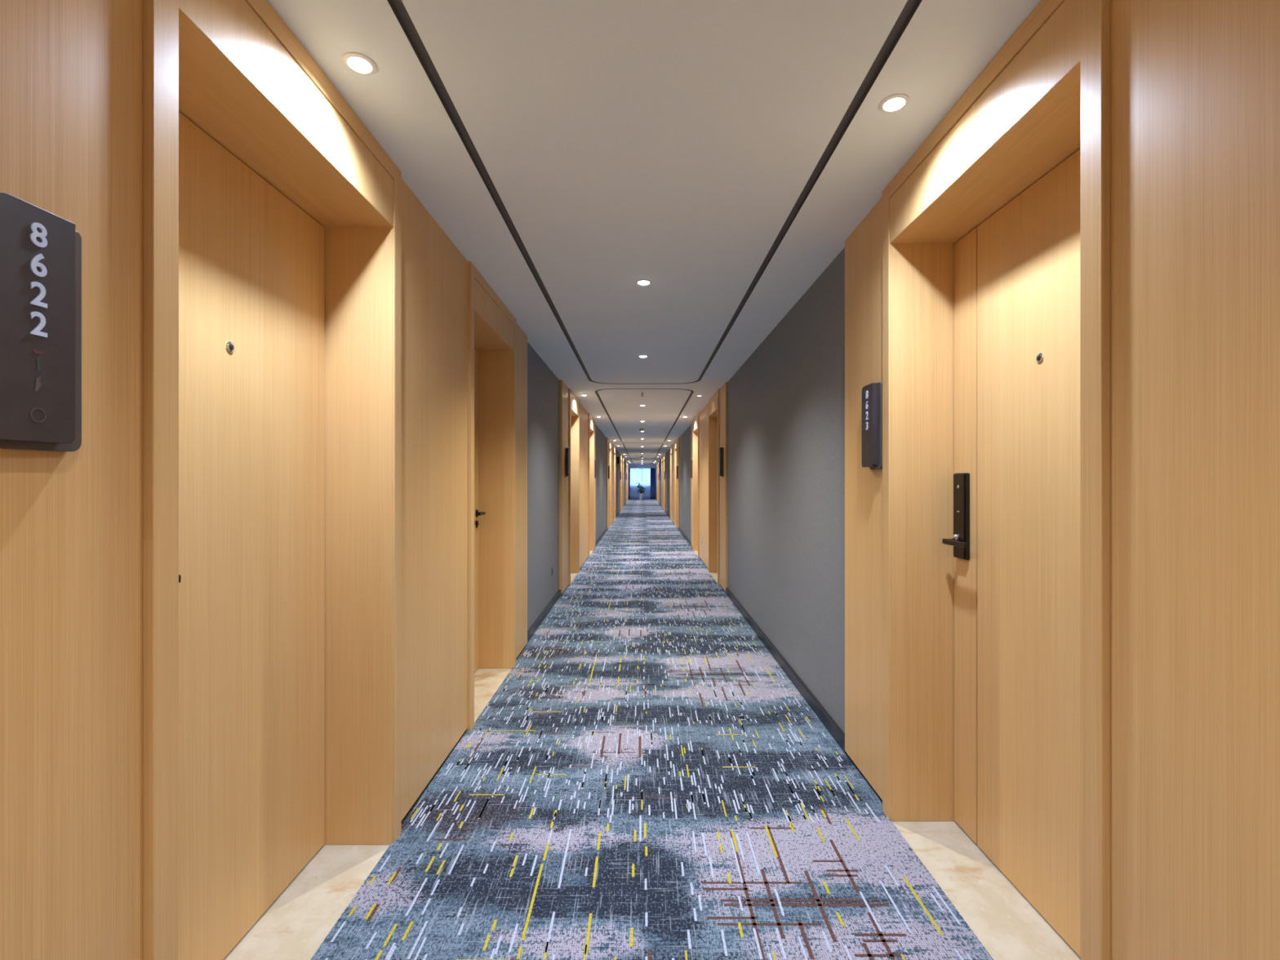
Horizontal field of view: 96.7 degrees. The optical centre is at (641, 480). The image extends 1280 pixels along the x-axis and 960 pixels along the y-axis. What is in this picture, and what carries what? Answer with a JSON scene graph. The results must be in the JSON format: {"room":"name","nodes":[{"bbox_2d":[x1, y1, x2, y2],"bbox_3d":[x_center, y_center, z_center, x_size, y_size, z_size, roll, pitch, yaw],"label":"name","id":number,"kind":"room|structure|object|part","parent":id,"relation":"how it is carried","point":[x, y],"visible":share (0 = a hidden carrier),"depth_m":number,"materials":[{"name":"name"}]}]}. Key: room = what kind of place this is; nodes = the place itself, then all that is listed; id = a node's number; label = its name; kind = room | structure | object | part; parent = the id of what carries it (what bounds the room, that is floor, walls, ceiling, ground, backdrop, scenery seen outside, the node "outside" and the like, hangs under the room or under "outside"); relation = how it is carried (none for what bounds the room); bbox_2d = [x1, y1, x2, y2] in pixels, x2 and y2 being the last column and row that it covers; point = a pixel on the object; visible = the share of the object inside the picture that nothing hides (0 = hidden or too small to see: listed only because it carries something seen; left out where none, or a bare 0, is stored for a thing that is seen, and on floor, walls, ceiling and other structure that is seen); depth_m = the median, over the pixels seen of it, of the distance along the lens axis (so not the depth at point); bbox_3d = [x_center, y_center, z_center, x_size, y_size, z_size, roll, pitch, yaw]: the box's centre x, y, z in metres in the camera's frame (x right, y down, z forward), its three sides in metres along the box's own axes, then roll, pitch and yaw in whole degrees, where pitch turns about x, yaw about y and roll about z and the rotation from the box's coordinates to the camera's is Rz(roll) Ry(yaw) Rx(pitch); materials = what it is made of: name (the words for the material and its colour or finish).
{"room":"hotel corridor","nodes":[
{"label":"hotel corridor","id":0,"kind":"room"},
{"bbox_2d":[527,342,628,631],"bbox_3d":[-1.242,0.083,18.200,0.615,2.435,43.600,0,0,0],"label":"wall","id":1,"kind":"structure","parent":0,"point":[543,385],"depth_m":5.43,"materials":[{"name":"grey paint"}]},
{"bbox_2d":[0,0,142,959],"bbox_3d":[-1.160,0.083,-0.586,0.516,2.435,3.228,0,0,0],"label":"wall panel","id":2,"kind":"object","parent":1,"relation":"attached to","point":[71,71],"visible":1,"depth_m":0.91,"materials":[{"name":"brown wood"}]},
{"bbox_2d":[0,192,81,451],"bbox_3d":[-0.883,-0.218,0.828,0.039,0.347,0.142,0,0,0],"label":"number sign","id":3,"kind":"object","parent":2,"relation":"attached to","point":[41,250],"visible":1,"depth_m":0.82,"materials":[{"name":"grey metal"}]},
{"bbox_2d":[142,0,401,959],"bbox_3d":[-1.030,0.083,1.560,0.291,2.434,1.062,0,0,0],"label":"door","id":4,"kind":"structure","parent":1,"relation":"in","point":[272,213],"depth_m":1.60,"materials":[{"name":"brown wood"}]},
{"bbox_3d":[-0.911,-0.991,1.560,0.046,0.169,0.943,0,0,0],"label":"header panel","id":5,"kind":"part","parent":4,"relation":"part of","materials":[{"name":"brown wood"}]},
{"bbox_2d":[401,178,467,822],"bbox_3d":[-1.160,0.083,2.517,0.516,2.435,0.850,0,0,0],"label":"wall panel","id":6,"kind":"object","parent":1,"relation":"attached to","point":[434,272],"visible":0.3,"depth_m":2.44,"materials":[{"name":"brown wood"}]},
{"bbox_2d":[466,261,515,731],"bbox_3d":[-1.030,0.083,3.470,0.291,2.434,1.056,0,0,0],"label":"door","id":7,"kind":"structure","parent":1,"relation":"in","point":[491,326],"depth_m":3.94,"materials":[{"name":"brown wood"}]},
{"bbox_3d":[-1.101,0.223,3.840,0.058,0.052,0.142,0,0,0],"label":"lever handle","id":8,"kind":"part","parent":7,"relation":"part of","materials":[{"name":"black metal"}]},
{"bbox_3d":[-0.911,-0.991,3.470,0.046,0.169,0.937,0,0,0],"label":"header panel","id":9,"kind":"part","parent":7,"relation":"part of","materials":[{"name":"brown wood"}]},
{"bbox_2d":[515,322,527,660],"bbox_3d":[-1.160,0.083,4.239,0.516,2.435,0.481,0,0,0],"label":"wall panel","id":10,"kind":"object","parent":1,"relation":"attached to","point":[521,337],"visible":0.24,"depth_m":4.25,"materials":[{"name":"brown wood"}]},
{"bbox_2d":[559,380,568,595],"bbox_3d":[-1.160,0.083,6.711,0.516,2.435,0.581,0,0,0],"label":"wall panel","id":11,"kind":"object","parent":1,"relation":"attached to","point":[563,388],"visible":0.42,"depth_m":6.55,"materials":[{"name":"brown wood"}]},
{"bbox_2d":[565,447,569,476],"bbox_3d":[-0.883,-0.218,6.745,0.037,0.347,0.142,0,0,0],"label":"number sign","id":12,"kind":"object","parent":11,"relation":"attached to","point":[567,449],"visible":1,"depth_m":6.70,"materials":[{"name":"black metal"}]},
{"bbox_3d":[-0.893,-0.218,6.760,0.017,0.346,0.112,0,0,0],"label":"plate","id":13,"kind":"part","parent":12,"relation":"part of","materials":[{"name":"black metal"}]},
{"bbox_2d":[568,388,579,586],"bbox_3d":[-1.030,0.083,7.535,0.291,2.434,1.066,0,0,0],"label":"door","id":14,"kind":"structure","parent":1,"relation":"in","point":[574,402],"depth_m":8.01,"materials":[{"name":"brown wood"}]},
{"bbox_3d":[-0.911,-0.991,7.535,0.046,0.169,0.947,0,0,0],"label":"header panel","id":15,"kind":"part","parent":14,"relation":"part of","materials":[{"name":"brown wood"}]},
{"bbox_2d":[526,498,628,644],"bbox_3d":[-0.923,1.264,18.000,0.024,0.072,43.198,0,0,0],"label":"baseboard","id":16,"kind":"structure","parent":1,"relation":"attached to","point":[537,623],"depth_m":5.43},
{"bbox_2d":[579,402,588,568],"bbox_3d":[-1.160,0.083,8.805,0.516,2.435,1.473,0,0,0],"label":"wall panel","id":17,"kind":"object","parent":1,"relation":"attached to","point":[584,415],"visible":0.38,"depth_m":8.86,"materials":[{"name":"brown wood"}]},
{"bbox_2d":[587,413,594,557],"bbox_3d":[-1.030,0.083,10.075,0.291,2.434,1.066,0,0,0],"label":"door","id":18,"kind":"structure","parent":1,"relation":"in","point":[591,420],"depth_m":10.55,"materials":[{"name":"brown wood"}]},
{"bbox_3d":[-0.911,-0.991,10.075,0.046,0.169,0.947,0,0,0],"label":"header panel","id":19,"kind":"part","parent":18,"relation":"part of","materials":[{"name":"brown wood"}]},
{"bbox_2d":[594,421,595,548],"bbox_3d":[-1.160,0.083,10.829,0.516,2.435,0.441,0,0,0],"label":"wall panel","id":20,"kind":"object","parent":1,"relation":"attached to","point":[594,421],"visible":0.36,"depth_m":10.85,"materials":[{"name":"brown wood"}]},
{"bbox_2d":[594,459,596,478],"bbox_3d":[-0.883,-0.218,10.775,0.037,0.347,0.142,0,0,0],"label":"number sign","id":21,"kind":"object","parent":20,"relation":"attached to","point":[595,460],"visible":0.9,"depth_m":10.73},
{"bbox_3d":[-0.875,-0.224,10.760,0.020,0.336,0.112,0,0,0],"label":"panel","id":22,"kind":"part","parent":21,"relation":"part of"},
{"bbox_2d":[606,437,608,529],"bbox_3d":[-1.160,0.083,15.178,0.516,2.435,0.556,0,0,0],"label":"wall panel","id":23,"kind":"object","parent":1,"relation":"attached to","point":[607,438],"visible":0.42,"depth_m":14.98,"materials":[{"name":"brown wood"}]},
{"bbox_2d":[608,466,609,479],"bbox_3d":[-0.883,-0.218,15.200,0.037,0.347,0.142,0,0,0],"label":"number sign","id":24,"kind":"object","parent":23,"relation":"attached to","point":[608,466],"visible":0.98,"depth_m":15.16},
{"bbox_2d":[608,439,611,528],"bbox_3d":[-1.030,0.083,15.990,0.291,2.434,1.066,0,0,0],"label":"door","id":25,"kind":"structure","parent":1,"relation":"in","point":[610,441],"depth_m":16.46,"materials":[{"name":"brown wood"}]},
{"bbox_2d":[611,442,613,524],"bbox_3d":[-1.160,0.083,17.260,0.516,2.435,1.473,0,0,0],"label":"wall panel","id":26,"kind":"object","parent":1,"relation":"attached to","point":[612,445],"visible":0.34,"depth_m":17.48,"materials":[{"name":"brown wood"}]},
{"bbox_2d":[613,444,615,521],"bbox_3d":[-1.030,0.083,18.530,0.291,2.434,1.066,0,0,0],"label":"door","id":27,"kind":"structure","parent":1,"relation":"in","point":[614,445],"depth_m":19.00,"materials":[{"name":"brown wood"}]},
{"bbox_2d":[619,453,620,511],"bbox_3d":[-1.160,0.083,23.656,0.516,2.435,0.511,0,0,0],"label":"wall panel","id":28,"kind":"object","parent":1,"relation":"attached to","point":[620,453],"visible":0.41,"depth_m":23.40,"materials":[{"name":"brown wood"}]},
{"bbox_2d":[620,453,622,511],"bbox_3d":[-1.030,0.083,24.445,0.291,2.434,1.066,0,0,0],"label":"door","id":29,"kind":"structure","parent":1,"relation":"in","point":[620,454],"depth_m":24.79,"materials":[{"name":"brown wood"}]},
{"bbox_2d":[622,456,622,508],"bbox_3d":[-1.160,0.083,25.715,0.516,2.435,1.473,0,0,0],"label":"wall panel","id":30,"kind":"object","parent":1,"relation":"attached to","point":[622,456],"visible":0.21,"depth_m":26.25,"materials":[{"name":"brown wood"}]},
{"bbox_2d":[622,456,623,507],"bbox_3d":[-1.030,0.083,26.985,0.291,2.434,1.066,0,0,0],"label":"door","id":31,"kind":"structure","parent":1,"relation":"in","point":[623,456],"depth_m":27.46,"materials":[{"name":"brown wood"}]},
{"bbox_2d":[625,460,626,502],"bbox_3d":[-1.160,0.083,32.108,0.516,2.435,0.516,0,0,0],"label":"wall panel","id":32,"kind":"object","parent":1,"relation":"attached to","point":[625,460],"visible":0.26,"depth_m":31.85,"materials":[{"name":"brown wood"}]},
{"bbox_2d":[626,461,626,502],"bbox_3d":[-1.030,0.083,32.900,0.291,2.434,1.066,0,0,0],"label":"door","id":33,"kind":"structure","parent":1,"relation":"in","point":[626,461],"depth_m":33.37,"materials":[{"name":"brown wood"}]},
{"bbox_2d":[626,462,627,502],"bbox_3d":[-1.030,0.083,35.440,0.291,2.434,1.066,0,0,0],"label":"door","id":34,"kind":"structure","parent":1,"relation":"in","point":[627,462],"depth_m":34.91,"materials":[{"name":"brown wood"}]},
{"bbox_2d":[630,467,656,499],"bbox_3d":[0.000,0.083,39.660,3.100,2.435,0.120,0,0,0],"label":"wall","id":35,"kind":"structure","parent":0,"point":[655,468],"depth_m":39.60,"materials":[{"name":"paint"}]},
{"bbox_2d":[222,510,1079,959],"bbox_3d":[0.000,1.360,18.200,3.100,0.120,43.600,0,0,0],"label":"floor","id":36,"kind":"structure","parent":0,"point":[297,922],"depth_m":1.77,"materials":[{"name":"beige stone"}]},
{"bbox_2d":[310,499,993,959],"bbox_3d":[0.025,1.296,17.998,1.896,0.007,43.197,0,0,0],"label":"hallway carpet","id":37,"kind":"object","parent":36,"relation":"on","point":[646,780],"visible":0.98,"depth_m":2.17,"materials":[{"name":"carpet"}]},
{"bbox_2d":[628,467,630,499],"bbox_3d":[-0.879,0.207,39.427,0.101,2.155,0.047,0,0,0],"label":"drape","id":38,"kind":"object","parent":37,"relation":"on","point":[628,468],"visible":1,"depth_m":39.44,"materials":[{"name":"blue fabric"}]},
{"bbox_2d":[630,467,650,498],"bbox_3d":[-0.120,0.205,39.501,1.480,2.150,0.050,0,0,0],"label":"sheer curtain","id":39,"kind":"object","parent":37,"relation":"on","point":[642,476],"visible":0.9,"depth_m":39.51,"materials":[{"name":"white fabric"}]},
{"bbox_2d":[635,482,645,499],"bbox_3d":[-0.085,0.670,38.293,0.726,1.240,0.755,0,0,0],"label":"potted plant","id":40,"kind":"object","parent":37,"relation":"on","point":[641,491],"visible":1,"depth_m":38.23,"materials":[{"name":"green plant"}]},
{"bbox_3d":[-0.085,1.075,38.300,0.244,0.430,0.244,0,0,0],"label":"planter","id":41,"kind":"part","parent":40,"relation":"part of","materials":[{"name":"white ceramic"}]},
{"bbox_2d":[650,467,655,499],"bbox_3d":[0.754,0.207,39.429,0.351,2.155,0.079,0,0,0],"label":"drape","id":42,"kind":"object","parent":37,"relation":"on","point":[652,469],"visible":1,"depth_m":39.44,"materials":[{"name":"blue fabric"}]},
{"bbox_2d":[266,0,1041,464],"bbox_3d":[0.000,-1.182,18.200,3.100,0.094,43.600,0,0,0],"label":"ceiling","id":43,"kind":"structure","parent":0,"point":[722,155],"depth_m":1.90,"materials":[{"name":"paint"}]},
{"bbox_2d":[342,52,377,75],"bbox_3d":[-0.768,-1.128,1.548,0.084,0.014,0.084,0,0,0],"label":"recessed light","id":44,"kind":"object","parent":43,"relation":"in","point":[357,63],"visible":1,"depth_m":1.54,"materials":[{"name":"white plastic"}]},
{"bbox_2d":[628,464,656,467],"bbox_3d":[0.025,-1.002,39.310,1.920,0.265,0.020,0,0,0],"label":"pelmet","id":45,"kind":"structure","parent":43,"relation":"attached to","point":[629,465],"depth_m":39.30,"materials":[{"name":"paint"}]},
{"bbox_2d":[638,355,648,357],"bbox_3d":[0.010,-1.128,5.180,0.092,0.014,0.092,0,0,0],"label":"recessed light","id":46,"kind":"object","parent":43,"relation":"in","point":[640,356],"visible":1,"depth_m":5.16,"materials":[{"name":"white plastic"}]},
{"bbox_2d":[635,279,651,284],"bbox_3d":[0.010,-1.128,3.250,0.092,0.014,0.092,0,0,0],"label":"recessed light","id":47,"kind":"object","parent":43,"relation":"in","point":[641,282],"visible":1,"depth_m":3.23,"materials":[{"name":"white plastic"}]},
{"bbox_2d":[879,93,909,112],"bbox_3d":[0.758,-1.128,1.710,0.084,0.014,0.084,0,0,0],"label":"recessed light","id":48,"kind":"object","parent":43,"relation":"in","point":[896,102],"visible":1,"depth_m":1.70,"materials":[{"name":"white plastic"}]},
{"bbox_2d":[656,247,844,733],"bbox_3d":[1.268,0.083,18.200,0.565,2.435,43.600,0,0,0],"label":"wall","id":49,"kind":"structure","parent":0,"point":[786,402],"depth_m":3.69,"materials":[{"name":"grey paint"}]},
{"bbox_2d":[657,462,657,502],"bbox_3d":[1.087,0.083,35.460,0.291,2.434,1.066,0,0,0],"label":"door","id":50,"kind":"structure","parent":49,"relation":"in","point":[657,462],"depth_m":34.92,"materials":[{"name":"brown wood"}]},
{"bbox_2d":[657,461,658,502],"bbox_3d":[1.087,0.083,32.940,0.291,2.434,1.066,0,0,0],"label":"door","id":51,"kind":"structure","parent":49,"relation":"in","point":[658,461],"depth_m":33.41,"materials":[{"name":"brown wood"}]},
{"bbox_2d":[658,460,659,502],"bbox_3d":[1.189,0.083,32.154,0.458,2.435,0.506,0,0,0],"label":"wall panel","id":52,"kind":"object","parent":49,"relation":"attached to","point":[659,460],"visible":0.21,"depth_m":31.90,"materials":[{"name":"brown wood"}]},
{"bbox_2d":[661,456,662,508],"bbox_3d":[1.087,0.083,27.005,0.291,2.434,1.066,0,0,0],"label":"door","id":53,"kind":"structure","parent":49,"relation":"in","point":[662,456],"depth_m":26.47,"materials":[{"name":"brown wood"}]},
{"bbox_2d":[662,455,663,509],"bbox_3d":[1.189,0.083,25.745,0.458,2.435,1.453,0,0,0],"label":"wall panel","id":54,"kind":"object","parent":49,"relation":"attached to","point":[663,455],"visible":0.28,"depth_m":25.68,"materials":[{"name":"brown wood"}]},
{"bbox_2d":[663,453,664,510],"bbox_3d":[1.087,0.083,24.485,0.291,2.434,1.066,0,0,0],"label":"door","id":55,"kind":"structure","parent":49,"relation":"in","point":[664,454],"depth_m":24.96,"materials":[{"name":"brown wood"}]},
{"bbox_2d":[664,453,666,511],"bbox_3d":[1.189,0.083,23.701,0.458,2.435,0.501,0,0,0],"label":"wall panel","id":56,"kind":"object","parent":49,"relation":"attached to","point":[665,453],"visible":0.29,"depth_m":23.45,"materials":[{"name":"brown wood"}]},
{"bbox_2d":[670,444,672,521],"bbox_3d":[1.087,0.083,18.550,0.291,2.434,1.066,0,0,0],"label":"door","id":57,"kind":"structure","parent":49,"relation":"in","point":[671,446],"depth_m":19.02,"materials":[{"name":"brown wood"}]},
{"bbox_2d":[672,443,674,523],"bbox_3d":[1.189,0.083,17.290,0.458,2.435,1.453,0,0,0],"label":"wall panel","id":58,"kind":"object","parent":49,"relation":"attached to","point":[673,443],"visible":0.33,"depth_m":17.13,"materials":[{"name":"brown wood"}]},
{"bbox_2d":[674,439,677,528],"bbox_3d":[1.087,0.083,16.030,0.291,2.434,1.066,0,0,0],"label":"door","id":59,"kind":"structure","parent":49,"relation":"in","point":[676,440],"depth_m":16.50,"materials":[{"name":"brown wood"}]},
{"bbox_2d":[677,437,679,528],"bbox_3d":[1.189,0.083,15.239,0.458,2.435,0.516,0,0,0],"label":"wall panel","id":60,"kind":"object","parent":49,"relation":"attached to","point":[678,437],"visible":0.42,"depth_m":14.98,"materials":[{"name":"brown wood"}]},
{"bbox_2d":[676,466,678,479],"bbox_3d":[0.942,-0.218,15.210,0.037,0.347,0.142,0,0,0],"label":"number sign","id":61,"kind":"object","parent":60,"relation":"attached to","point":[677,466],"visible":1,"depth_m":15.14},
{"bbox_2d":[691,422,692,547],"bbox_3d":[1.189,0.083,10.874,0.458,2.435,0.491,0,0,0],"label":"wall panel","id":62,"kind":"object","parent":49,"relation":"attached to","point":[691,422],"visible":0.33,"depth_m":10.96,"materials":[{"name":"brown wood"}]},
{"bbox_2d":[690,459,692,478],"bbox_3d":[0.942,-0.218,10.765,0.037,0.347,0.142,0,0,0],"label":"number sign","id":63,"kind":"object","parent":62,"relation":"attached to","point":[691,460],"visible":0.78,"depth_m":10.72,"materials":[{"name":"metal"}]},
{"bbox_2d":[692,413,699,557],"bbox_3d":[1.087,0.083,10.095,0.291,2.434,1.066,0,0,0],"label":"door","id":64,"kind":"structure","parent":49,"relation":"in","point":[695,420],"depth_m":10.57,"materials":[{"name":"brown wood"}]},
{"bbox_3d":[0.969,-0.991,10.095,0.046,0.169,0.947,0,0,0],"label":"header panel","id":65,"kind":"part","parent":64,"relation":"part of","materials":[{"name":"brown wood"}]},
{"bbox_2d":[698,403,707,568],"bbox_3d":[1.189,0.083,8.835,0.458,2.435,1.453,0,0,0],"label":"wall panel","id":66,"kind":"object","parent":49,"relation":"attached to","point":[703,415],"visible":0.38,"depth_m":8.91,"materials":[{"name":"brown wood"}]},
{"bbox_2d":[707,389,719,585],"bbox_3d":[1.087,0.083,7.575,0.291,2.434,1.066,0,0,0],"label":"door","id":67,"kind":"structure","parent":49,"relation":"in","point":[713,402],"depth_m":8.05,"materials":[{"name":"brown wood"}]},
{"bbox_3d":[0.969,-0.991,7.575,0.046,0.169,0.947,0,0,0],"label":"header panel","id":68,"kind":"part","parent":67,"relation":"part of","materials":[{"name":"brown wood"}]},
{"bbox_2d":[719,382,728,592],"bbox_3d":[1.189,0.083,6.786,0.458,2.435,0.511,0,0,0],"label":"wall panel","id":69,"kind":"object","parent":49,"relation":"attached to","point":[723,391],"visible":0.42,"depth_m":6.62,"materials":[{"name":"brown wood"}]},
{"bbox_2d":[719,447,724,476],"bbox_3d":[0.942,-0.218,6.755,0.037,0.347,0.142,0,0,0],"label":"number sign","id":70,"kind":"object","parent":69,"relation":"attached to","point":[721,449],"visible":1,"depth_m":6.71,"materials":[{"name":"black metal"}]},
{"bbox_3d":[0.933,-0.224,6.770,0.020,0.336,0.112,0,0,0],"label":"panel","id":71,"kind":"part","parent":70,"relation":"part of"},
{"bbox_3d":[0.952,-0.218,6.740,0.017,0.346,0.112,0,0,0],"label":"plate","id":72,"kind":"part","parent":70,"relation":"part of","materials":[{"name":"black metal"}]},
{"bbox_2d":[655,497,846,754],"bbox_3d":[0.973,1.264,18.000,0.024,0.072,43.198,0,0,0],"label":"baseboard","id":73,"kind":"structure","parent":49,"relation":"attached to","point":[823,715],"depth_m":3.58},
{"bbox_2d":[844,197,882,802],"bbox_3d":[1.189,0.083,2.462,0.458,2.435,0.463,0,0,0],"label":"wall panel","id":74,"kind":"object","parent":49,"relation":"attached to","point":[864,246],"visible":0.24,"depth_m":2.48,"materials":[{"name":"brown wood"}]},
{"bbox_2d":[862,382,882,469],"bbox_3d":[0.941,-0.218,2.320,0.039,0.347,0.142,0,0,0],"label":"number sign","id":75,"kind":"object","parent":74,"relation":"attached to","point":[872,393],"visible":0.98,"depth_m":2.28,"materials":[{"name":"grey metal"}]},
{"bbox_3d":[0.952,-0.218,2.305,0.017,0.346,0.112,0,0,0],"label":"plate","id":76,"kind":"part","parent":75,"relation":"part of","materials":[{"name":"grey metal"}]},
{"bbox_2d":[882,0,1111,959],"bbox_3d":[1.087,0.083,1.698,0.291,2.434,1.064,0,0,0],"label":"door","id":77,"kind":"structure","parent":49,"relation":"in","point":[997,228],"depth_m":1.78,"materials":[{"name":"brown wood"}]},
{"bbox_3d":[1.144,0.226,2.054,0.046,0.038,0.153,0,0,0],"label":"lever handle","id":78,"kind":"part","parent":77,"relation":"part of","materials":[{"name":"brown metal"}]},
{"bbox_3d":[0.969,-0.991,1.698,0.046,0.169,0.945,0,0,0],"label":"header panel","id":79,"kind":"part","parent":77,"relation":"part of","materials":[{"name":"brown wood"}]},
{"bbox_2d":[1111,0,1279,959],"bbox_3d":[1.189,0.083,-0.517,0.458,2.435,3.365,0,0,0],"label":"wall panel","id":80,"kind":"object","parent":49,"relation":"attached to","point":[1195,84],"visible":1,"depth_m":0.99,"materials":[{"name":"brown wood"}]}
]}

